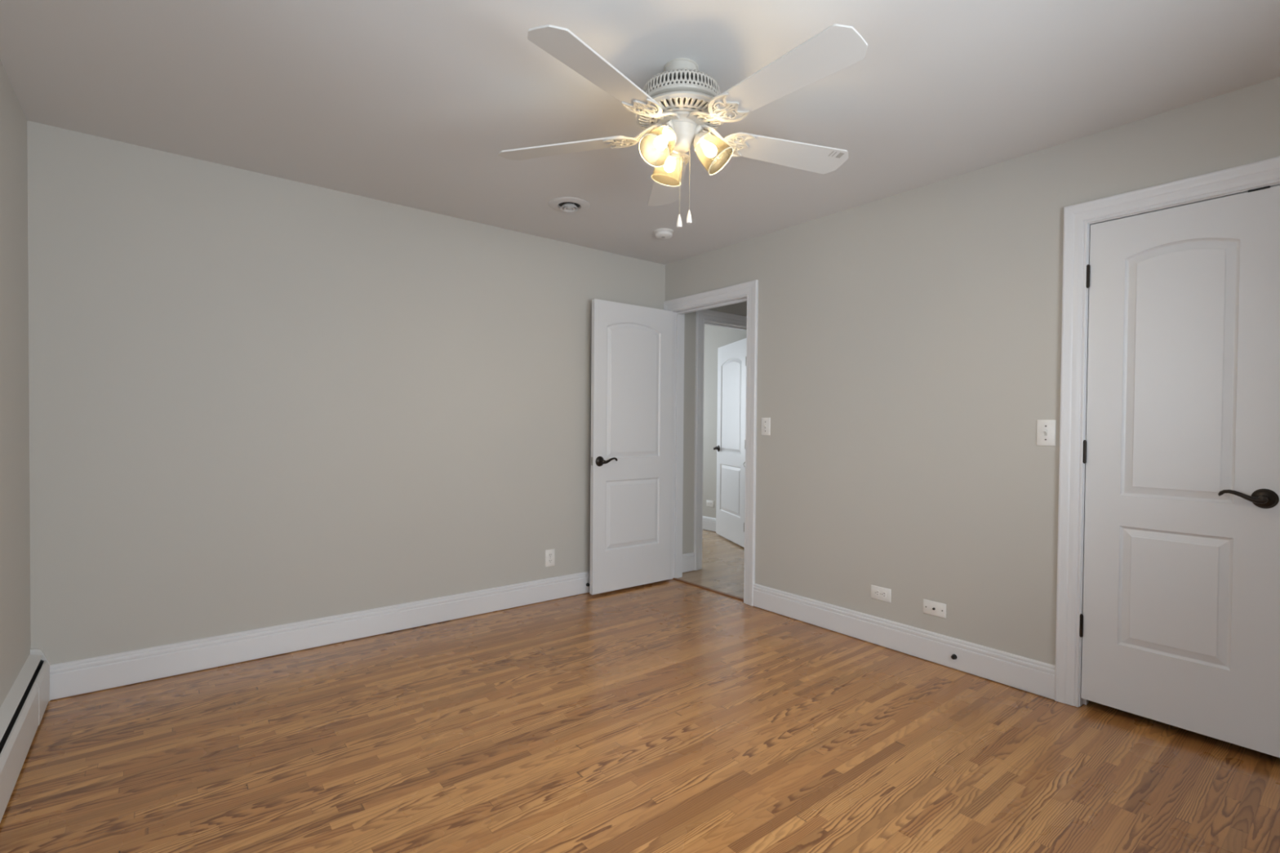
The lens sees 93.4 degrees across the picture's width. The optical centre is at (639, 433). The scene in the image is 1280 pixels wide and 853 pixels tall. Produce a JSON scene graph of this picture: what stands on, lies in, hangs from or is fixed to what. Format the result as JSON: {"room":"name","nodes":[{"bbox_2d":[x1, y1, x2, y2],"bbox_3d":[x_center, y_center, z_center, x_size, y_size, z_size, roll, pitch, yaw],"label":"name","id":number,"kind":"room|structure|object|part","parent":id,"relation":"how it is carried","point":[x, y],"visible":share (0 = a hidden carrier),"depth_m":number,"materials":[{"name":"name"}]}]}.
{"room":"empty bedroom","nodes":[
{"label":"empty bedroom","id":0,"kind":"room"},
{"bbox_2d":[0,59,31,707],"bbox_3d":[-1.302,-0.045,0.858,0.120,2.440,4.170,0,1,-39],"label":"wall","id":1,"kind":"structure","parent":0,"point":[15,523],"depth_m":2.25,"materials":[{"name":"beige paint"}]},
{"bbox_2d":[0,648,50,822],"bbox_3d":[-1.309,1.055,1.016,0.059,0.235,3.950,0,1,-39],"label":"baseboard heater","id":2,"kind":"object","parent":1,"relation":"attached to","point":[22,711],"visible":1,"depth_m":2.12,"materials":[{"name":"metal"}]},
{"bbox_3d":[-1.200,1.078,0.912,0.014,0.164,3.650,0,1,-39],"label":"panel","id":3,"kind":"part","parent":2,"relation":"part of","materials":[{"name":"metal"}]},
{"bbox_2d":[26,120,746,664],"bbox_3d":[-0.114,-0.090,4.562,6.659,2.440,0.140,0,1,-39],"label":"wall","id":4,"kind":"structure","parent":0,"point":[257,400],"depth_m":3.10,"materials":[{"name":"beige paint"}]},
{"bbox_2d":[49,571,590,700],"bbox_3d":[-1.175,1.057,3.640,3.442,0.147,0.016,0,1,-39],"label":"baseboard","id":5,"kind":"structure","parent":4,"relation":"attached to","point":[79,677],"depth_m":3.11,"materials":[{"name":"white paint"}]},
{"bbox_2d":[545,549,555,567],"bbox_3d":[-0.609,0.846,4.093,0.072,0.115,0.008,0,1,-39],"label":"wall outlet","id":6,"kind":"object","parent":4,"relation":"attached to","point":[550,553],"visible":1,"depth_m":4.09,"materials":[{"name":"white plastic"}]},
{"bbox_2d":[682,552,694,573],"bbox_3d":[0.355,1.051,4.887,0.233,0.147,0.016,0,1,-39],"label":"baseboard","id":7,"kind":"structure","parent":4,"relation":"attached to","point":[688,559],"depth_m":4.91,"materials":[{"name":"white paint"}]},
{"bbox_2d":[693,309,746,570],"bbox_3d":[0.836,0.048,5.324,1.069,2.153,0.140,0,1,-39],"label":"door frame","id":8,"kind":"structure","parent":4,"relation":"attached to","point":[707,317],"depth_m":4.97,"materials":[{"name":"white paint"}]},
{"bbox_2d":[0,579,1279,852],"bbox_3d":[0.338,1.228,2.239,4.459,0.120,4.300,0,1,-39],"label":"floor","id":9,"kind":"structure","parent":0,"point":[668,716],"depth_m":2.19,"materials":[{"name":"brown wood"}]},
{"bbox_2d":[672,577,743,600],"bbox_3d":[0.504,1.142,4.396,0.040,0.030,0.772,0,1,-39],"label":"threshold","id":10,"kind":"object","parent":9,"relation":"on","point":[675,579],"visible":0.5,"depth_m":4.38,"materials":[{"name":"brown wood"}]},
{"bbox_2d":[0,0,1279,265],"bbox_3d":[0.291,-1.361,4.129,6.759,0.120,7.400,0,1,-39],"label":"ceiling","id":11,"kind":"structure","parent":0,"point":[414,104],"depth_m":2.21,"materials":[{"name":"paint"}]},
{"bbox_2d":[548,196,590,213],"bbox_3d":[-0.400,-1.282,3.419,0.236,0.028,0.236,0,1,-39],"label":"ceiling vent","id":12,"kind":"object","parent":11,"relation":"in","point":[564,204],"visible":1,"depth_m":3.39,"materials":[{"name":"paint"}]},
{"bbox_2d":[653,228,673,239],"bbox_3d":[0.153,-1.277,3.877,0.124,0.043,0.124,0,1,-39],"label":"smoke detector","id":13,"kind":"object","parent":11,"relation":"attached to","point":[661,233],"visible":1,"depth_m":3.84,"materials":[{"name":"white plastic"}]},
{"bbox_2d":[497,23,867,227],"bbox_3d":[0.172,-0.997,2.062,1.334,0.548,1.268,0,1,-39],"label":"ceiling fan","id":14,"kind":"object","parent":11,"relation":"hanging from","point":[680,106],"visible":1,"depth_m":1.99,"materials":[{"name":"white metal"}]},
{"bbox_3d":[-0.279,-1.050,2.222,0.503,0.006,0.148,0,13,15],"label":"blade","id":15,"kind":"part","parent":14,"relation":"part of","materials":[{"name":"white wood"}]},
{"bbox_3d":[-0.115,-1.045,1.752,0.148,0.006,0.503,16,10,35],"label":"blade","id":16,"kind":"part","parent":14,"relation":"part of","materials":[{"name":"white wood"}]},
{"bbox_3d":[0.024,-1.060,2.137,0.127,0.040,0.072,0,6,15],"label":"bracket arm","id":17,"kind":"part","parent":14,"relation":"part of","materials":[{"name":"white metal"}]},
{"bbox_3d":[0.071,-0.980,2.030,0.112,0.113,0.112,1,-41,42],"label":"lamp shade","id":18,"kind":"part","parent":14,"relation":"part of","materials":[{"name":"yellow glass"}]},
{"bbox_3d":[0.075,-0.985,2.033,0.041,0.065,0.041,1,-41,42],"label":"bulb","id":19,"kind":"part","parent":14,"relation":"part of","materials":[{"name":"white glass"}]},
{"bbox_3d":[0.071,-1.059,2.006,0.072,0.040,0.127,8,5,36],"label":"bracket arm","id":20,"kind":"part","parent":14,"relation":"part of","materials":[{"name":"white metal"}]},
{"bbox_3d":[0.109,-0.982,2.205,0.112,0.113,0.112,0,43,-18],"label":"lamp shade","id":21,"kind":"part","parent":14,"relation":"part of","materials":[{"name":"yellow glass"}]},
{"bbox_3d":[0.117,-1.056,2.541,0.148,0.006,0.503,-12,1,-3],"label":"blade","id":22,"kind":"part","parent":14,"relation":"part of","materials":[{"name":"white wood"}]},
{"bbox_3d":[0.138,-0.746,2.117,0.019,0.046,0.019,0,1,-39],"label":"pull knob","id":23,"kind":"part","parent":14,"relation":"part of","materials":[{"name":"white plastic"}]},
{"bbox_3d":[0.139,-0.877,2.115,0.003,0.220,0.003,0,1,-39],"label":"pull chain","id":24,"kind":"part","parent":14,"relation":"part of","materials":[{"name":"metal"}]},
{"bbox_3d":[0.142,-1.157,2.104,0.244,0.061,0.244,0,1,-39],"label":"motor","id":25,"kind":"part","parent":14,"relation":"part of","materials":[{"name":"white metal"}]},
{"bbox_2d":[642,68,719,94],"bbox_3d":[0.142,-1.168,2.104,0.279,0.060,0.279,0,1,-39],"label":"grille","id":26,"kind":"object","parent":14,"relation":"attached to","point":[677,79],"depth_m":1.98,"materials":[{"name":"white metal"}]},
{"bbox_3d":[0.173,-0.761,2.119,0.019,0.046,0.019,0,1,-39],"label":"pull knob","id":27,"kind":"part","parent":14,"relation":"part of","materials":[{"name":"white plastic"}]},
{"bbox_3d":[0.174,-0.890,2.117,0.003,0.216,0.003,0,1,-39],"label":"pull chain","id":28,"kind":"part","parent":14,"relation":"part of","materials":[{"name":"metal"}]},
{"bbox_3d":[0.219,-1.058,2.012,0.072,0.040,0.127,7,-3,-39],"label":"bracket arm","id":29,"kind":"part","parent":14,"relation":"part of","materials":[{"name":"white metal"}]},
{"bbox_3d":[0.242,-0.979,2.085,0.112,0.113,0.112,-42,-7,9],"label":"lamp shade","id":30,"kind":"part","parent":14,"relation":"part of","materials":[{"name":"beige glass"}]},
{"bbox_3d":[0.255,-1.060,2.149,0.127,0.040,0.072,0,-4,-21],"label":"bracket arm","id":31,"kind":"part","parent":14,"relation":"part of","materials":[{"name":"white metal"}]},
{"bbox_3d":[0.550,-1.049,2.259,0.503,0.006,0.148,0,-11,-21],"label":"blade","id":32,"kind":"part","parent":14,"relation":"part of","materials":[{"name":"white wood"}]},
{"bbox_3d":[0.417,-1.041,1.767,0.148,0.006,0.503,15,-8,-38],"label":"blade","id":33,"kind":"part","parent":14,"relation":"part of","materials":[{"name":"white wood"}]},
{"bbox_2d":[678,528,744,598],"bbox_3d":[0.866,1.171,6.402,3.040,0.120,4.650,0,1,-39],"label":"floor","id":34,"kind":"structure","parent":0,"point":[722,559],"depth_m":5.08,"materials":[{"name":"brown wood"}]},
{"bbox_2d":[702,324,746,532],"bbox_3d":[0.661,-0.122,7.100,0.120,2.440,2.860,0,1,-39],"label":"wall","id":35,"kind":"structure","parent":0,"point":[715,337],"depth_m":6.82,"materials":[{"name":"beige paint"}]},
{"bbox_2d":[702,515,715,531],"bbox_3d":[0.592,1.021,7.083,0.016,0.147,2.840,0,1,-39],"label":"baseboard","id":36,"kind":"structure","parent":35,"relation":"attached to","point":[708,523],"depth_m":6.83,"materials":[{"name":"white paint"}]},
{"bbox_2d":[706,500,714,507],"bbox_3d":[0.794,0.796,6.837,0.008,0.072,0.115,0,1,-39],"label":"wall outlet","id":37,"kind":"object","parent":35,"relation":"attached to","point":[708,503],"visible":1,"depth_m":6.83,"materials":[{"name":"white plastic"}]},
{"bbox_2d":[713,337,746,547],"bbox_3d":[0.946,0.086,6.204,0.164,2.025,0.809,0,1,-13],"label":"door","id":38,"kind":"structure","parent":35,"relation":"in","point":[731,357],"depth_m":6.17,"materials":[{"name":"white paint"}]},
{"bbox_2d":[665,76,1279,665],"bbox_3d":[1.460,-0.057,3.215,0.120,2.440,4.170,0,1,-39],"label":"wall","id":39,"kind":"structure","parent":0,"point":[909,342],"depth_m":3.07,"materials":[{"name":"beige paint"}]},
{"bbox_2d":[589,298,673,595],"bbox_3d":[-0.049,0.094,4.389,0.740,2.041,0.164,0,1,-38],"label":"door","id":40,"kind":"structure","parent":39,"relation":"in","point":[632,355],"depth_m":4.35,"materials":[{"name":"white paint"}]},
{"bbox_3d":[-0.262,0.194,4.164,0.071,0.071,0.060,0,1,-38],"label":"handle","id":41,"kind":"part","parent":40,"relation":"part of","materials":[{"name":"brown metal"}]},
{"bbox_3d":[-0.204,0.188,4.183,0.117,0.043,0.028,0,1,-38],"label":"lever","id":42,"kind":"part","parent":40,"relation":"part of","materials":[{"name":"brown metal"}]},
{"bbox_2d":[663,280,758,606],"bbox_3d":[0.520,0.059,4.393,0.161,2.153,0.948,0,1,-39],"label":"door frame","id":43,"kind":"structure","parent":39,"relation":"attached to","point":[748,291],"depth_m":4.21,"materials":[{"name":"white paint"}]},
{"bbox_2d":[760,417,770,435],"bbox_3d":[0.812,-0.045,3.918,0.016,0.115,0.072,0,1,-39],"label":"light switch","id":44,"kind":"object","parent":39,"relation":"attached to","point":[766,422],"visible":1,"depth_m":3.92,"materials":[{"name":"white plastic"}]},
{"bbox_2d":[871,585,890,602],"bbox_3d":[1.315,0.876,3.299,0.008,0.072,0.115,0,1,-39],"label":"wall outlet","id":45,"kind":"object","parent":39,"relation":"attached to","point":[877,593],"visible":1,"depth_m":3.30,"materials":[{"name":"white plastic"}]},
{"bbox_2d":[874,590,879,595],"bbox_3d":[1.301,0.876,3.312,0.002,0.033,0.027,0,1,-39],"label":"receptacle","id":46,"kind":"object","parent":45,"relation":"attached to","point":[876,592],"depth_m":3.31,"materials":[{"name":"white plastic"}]},
{"bbox_2d":[881,591,885,597],"bbox_3d":[1.325,0.877,3.282,0.002,0.033,0.027,0,1,-39],"label":"receptacle","id":47,"kind":"object","parent":45,"relation":"attached to","point":[883,593],"depth_m":3.28,"materials":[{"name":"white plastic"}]},
{"bbox_2d":[752,583,1055,699],"bbox_3d":[1.289,1.082,3.325,0.016,0.147,1.723,0,1,-39],"label":"baseboard","id":48,"kind":"structure","parent":39,"relation":"attached to","point":[1033,676],"depth_m":3.12,"materials":[{"name":"white paint"}]},
{"bbox_2d":[923,599,946,618],"bbox_3d":[1.494,0.892,3.068,0.015,0.072,0.115,0,1,-39],"label":"cable plate","id":49,"kind":"object","parent":39,"relation":"attached to","point":[930,607],"visible":1,"depth_m":3.07,"materials":[{"name":"white plastic"}]},
{"bbox_2d":[951,653,956,659],"bbox_3d":[1.546,1.103,2.975,0.018,0.025,0.025,0,1,-39],"label":"door stop","id":50,"kind":"object","parent":39,"relation":"attached to","point":[953,656],"visible":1,"depth_m":2.97,"materials":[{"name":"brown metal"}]},
{"bbox_2d":[1036,419,1055,445],"bbox_3d":[1.801,-0.003,2.680,0.016,0.115,0.072,0,1,-39],"label":"light switch","id":51,"kind":"object","parent":39,"relation":"attached to","point":[1046,428],"visible":1,"depth_m":2.68,"materials":[{"name":"white plastic"}]},
{"bbox_2d":[1054,155,1279,706],"bbox_3d":[2.123,0.102,2.368,0.140,2.154,0.781,0,1,-39],"label":"door frame","id":52,"kind":"structure","parent":39,"relation":"attached to","point":[1077,218],"depth_m":2.58,"materials":[{"name":"white paint"}]},
{"bbox_2d":[1079,185,1279,758],"bbox_3d":[2.096,0.129,2.354,0.164,2.025,0.606,0,1,-39],"label":"door","id":53,"kind":"structure","parent":39,"relation":"in","point":[1180,626],"depth_m":2.32,"materials":[{"name":"white paint"}]},
{"bbox_3d":[2.157,0.226,2.169,0.028,0.043,0.117,0,1,-39],"label":"lever","id":54,"kind":"part","parent":53,"relation":"part of","materials":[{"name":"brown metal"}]},
{"bbox_3d":[2.209,0.233,2.137,0.060,0.071,0.071,0,1,-39],"label":"handle","id":55,"kind":"part","parent":53,"relation":"part of","materials":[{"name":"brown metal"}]}
]}

